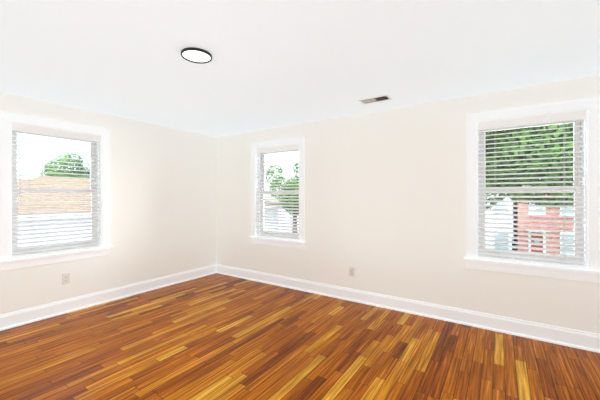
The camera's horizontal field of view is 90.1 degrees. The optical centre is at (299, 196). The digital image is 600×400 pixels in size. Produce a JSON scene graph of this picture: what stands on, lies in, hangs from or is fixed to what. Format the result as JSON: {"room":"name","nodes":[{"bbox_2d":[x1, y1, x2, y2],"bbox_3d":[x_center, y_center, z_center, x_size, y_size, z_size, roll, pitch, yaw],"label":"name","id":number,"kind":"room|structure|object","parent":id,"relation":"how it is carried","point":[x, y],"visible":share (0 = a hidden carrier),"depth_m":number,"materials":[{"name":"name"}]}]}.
{"room":"empty bedroom","nodes":[
{"label":"empty bedroom","id":0,"kind":"room"},
{"bbox_2d":[0,92,216,314],"bbox_3d":[-2.854,0.145,3.546,0.160,2.440,4.920,0,0,34],"label":"wall","id":1,"kind":"structure","parent":0,"point":[163,200],"depth_m":4.26,"materials":[{"name":"white paint"}]},
{"bbox_2d":[0,111,113,270],"bbox_3d":[-2.833,-0.058,3.527,0.210,1.635,1.096,0,0,34],"label":"window","id":2,"kind":"structure","parent":1,"relation":"in","point":[42,190],"depth_m":3.40,"materials":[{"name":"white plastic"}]},
{"bbox_2d":[12,123,100,257],"bbox_3d":[-2.816,-0.067,3.515,0.065,1.422,0.842,0,0,34],"label":"window blind","id":3,"kind":"object","parent":2,"relation":"attached to","point":[45,131],"visible":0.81,"depth_m":3.46,"materials":[{"name":"white plastic"}]},
{"bbox_2d":[62,273,69,284],"bbox_3d":[-2.760,0.965,3.535,0.008,0.125,0.075,0,0,34],"label":"electrical outlet","id":4,"kind":"object","parent":1,"relation":"attached to","point":[66,278],"visible":1,"depth_m":3.53,"materials":[{"name":"white plastic"}]},
{"bbox_2d":[0,264,215,330],"bbox_3d":[-2.778,1.287,3.489,0.030,0.156,4.530,0,0,34],"label":"baseboard","id":5,"kind":"structure","parent":1,"relation":"attached to","point":[29,315],"depth_m":3.76,"materials":[{"name":"white paint"}]},
{"bbox_2d":[0,273,599,399],"bbox_3d":[-0.397,1.425,1.904,6.070,0.120,4.920,0,0,34],"label":"floor","id":6,"kind":"structure","parent":0,"point":[216,336],"depth_m":2.60,"materials":[{"name":"brown wood"}]},
{"bbox_2d":[0,0,599,137],"bbox_3d":[-0.397,-1.135,1.904,6.070,0.120,4.920,0,0,34],"label":"ceiling","id":7,"kind":"structure","parent":0,"point":[271,64],"depth_m":2.26,"materials":[{"name":"white paint"}]},
{"bbox_2d":[181,47,211,63],"bbox_3d":[-0.779,-1.065,2.259,0.224,0.020,0.224,0,0,34],"label":"recessed light","id":8,"kind":"object","parent":7,"relation":"in","point":[196,55],"visible":1,"depth_m":2.24,"materials":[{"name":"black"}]},
{"bbox_2d":[358,95,390,103],"bbox_3d":[0.828,-1.071,3.302,0.320,0.011,0.165,0,0,34],"label":"ceiling vent","id":9,"kind":"object","parent":7,"relation":"in","point":[376,99],"visible":0.94,"depth_m":3.30,"materials":[{"name":"white metal"}]},
{"bbox_2d":[217,75,599,333],"bbox_3d":[0.992,0.145,3.838,5.910,2.440,0.160,0,0,34],"label":"wall","id":10,"kind":"structure","parent":0,"point":[385,202],"depth_m":3.62,"materials":[{"name":"white paint"}]},
{"bbox_2d":[248,137,305,248],"bbox_3d":[-0.336,-0.058,4.693,1.096,1.635,0.210,0,0,34],"label":"window","id":11,"kind":"structure","parent":10,"relation":"in","point":[261,161],"depth_m":4.73,"materials":[{"name":"white plastic"}]},
{"bbox_2d":[256,144,298,239],"bbox_3d":[-0.348,-0.067,4.675,0.842,1.422,0.065,0,0,34],"label":"window blind","id":12,"kind":"object","parent":11,"relation":"attached to","point":[278,149],"visible":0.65,"depth_m":4.65,"materials":[{"name":"white plastic"}]},
{"bbox_2d":[349,267,354,276],"bbox_3d":[0.683,0.988,3.943,0.075,0.125,0.008,0,0,34],"label":"electrical outlet","id":13,"kind":"object","parent":10,"relation":"attached to","point":[351,271],"visible":1,"depth_m":3.94,"materials":[{"name":"white plastic"}]},
{"bbox_2d":[216,264,599,352],"bbox_3d":[0.873,1.287,3.803,5.750,0.156,0.030,0,0,34],"label":"baseboard","id":14,"kind":"structure","parent":10,"relation":"attached to","point":[582,340],"depth_m":3.34,"materials":[{"name":"white paint"}]},
{"bbox_2d":[464,97,599,283],"bbox_3d":[2.251,-0.058,2.964,1.096,1.635,0.210,0,0,34],"label":"window","id":15,"kind":"structure","parent":10,"relation":"in","point":[556,189],"depth_m":2.84,"materials":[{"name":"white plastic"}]},
{"bbox_2d":[478,110,586,267],"bbox_3d":[2.239,-0.067,2.946,0.842,1.422,0.065,0,0,34],"label":"window blind","id":16,"kind":"object","parent":15,"relation":"attached to","point":[561,117],"visible":0.94,"depth_m":2.91,"materials":[{"name":"white plastic"}]},
{"label":"outside","id":17,"kind":"structure","parent":0,"visible":0},
{"bbox_2d":[279,209,515,249],"bbox_3d":[7.049,4.715,18.217,140.000,0.100,140.000,0,0,34],"label":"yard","id":18,"kind":"structure","parent":17,"point":[298,223],"depth_m":54.79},
{"bbox_2d":[39,166,78,176],"bbox_3d":[-18.784,1.137,22.982,3.439,7.054,3.694,0,0,34],"label":"tree","id":19,"kind":"object","parent":18,"relation":"on","point":[48,174],"depth_m":22.52,"materials":[{"name":"green plant"}]},
{"bbox_2d":[44,152,89,177],"bbox_3d":[-19.452,0.397,26.914,5.744,8.534,5.988,0,0,34],"label":"tree","id":20,"kind":"object","parent":18,"relation":"on","point":[70,164],"depth_m":25.03,"materials":[{"name":"green plant"}]},
{"bbox_2d":[17,177,282,246],"bbox_3d":[-10.417,1.839,17.262,11.020,5.649,18.000,0,0,34],"label":"house","id":21,"kind":"structure","parent":18,"relation":"on","point":[40,194],"depth_m":11.25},
{"bbox_2d":[265,162,298,232],"bbox_3d":[0.087,1.213,19.621,4.087,6.903,4.246,0,0,34],"label":"tree","id":22,"kind":"object","parent":18,"relation":"on","point":[269,171],"depth_m":18.70,"materials":[{"name":"green plant"}]},
{"bbox_2d":[486,193,511,249],"bbox_3d":[11.697,0.815,31.468,17.700,7.699,10.700,0,0,34],"label":"house","id":23,"kind":"structure","parent":18,"relation":"on","point":[502,221],"depth_m":22.96,"materials":[{"name":"white"}]},
{"bbox_2d":[486,123,572,208],"bbox_3d":[8.085,-0.324,14.149,9.478,9.976,8.323,0,0,34],"label":"tree","id":24,"kind":"object","parent":18,"relation":"on","point":[515,153],"depth_m":10.95,"materials":[{"name":"green plant"}]},
{"bbox_2d":[499,123,573,208],"bbox_3d":[12.259,-0.478,10.804,8.500,10.283,9.331,0,0,34],"label":"tree","id":25,"kind":"object","parent":18,"relation":"on","point":[557,170],"depth_m":10.44,"materials":[{"name":"green plant"}]},
{"bbox_2d":[513,193,573,254],"bbox_3d":[28.048,1.514,21.381,21.200,6.299,11.200,0,0,34],"label":"building","id":26,"kind":"structure","parent":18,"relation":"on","point":[542,227],"depth_m":22.30,"materials":[{"name":"red brick"}]}
]}

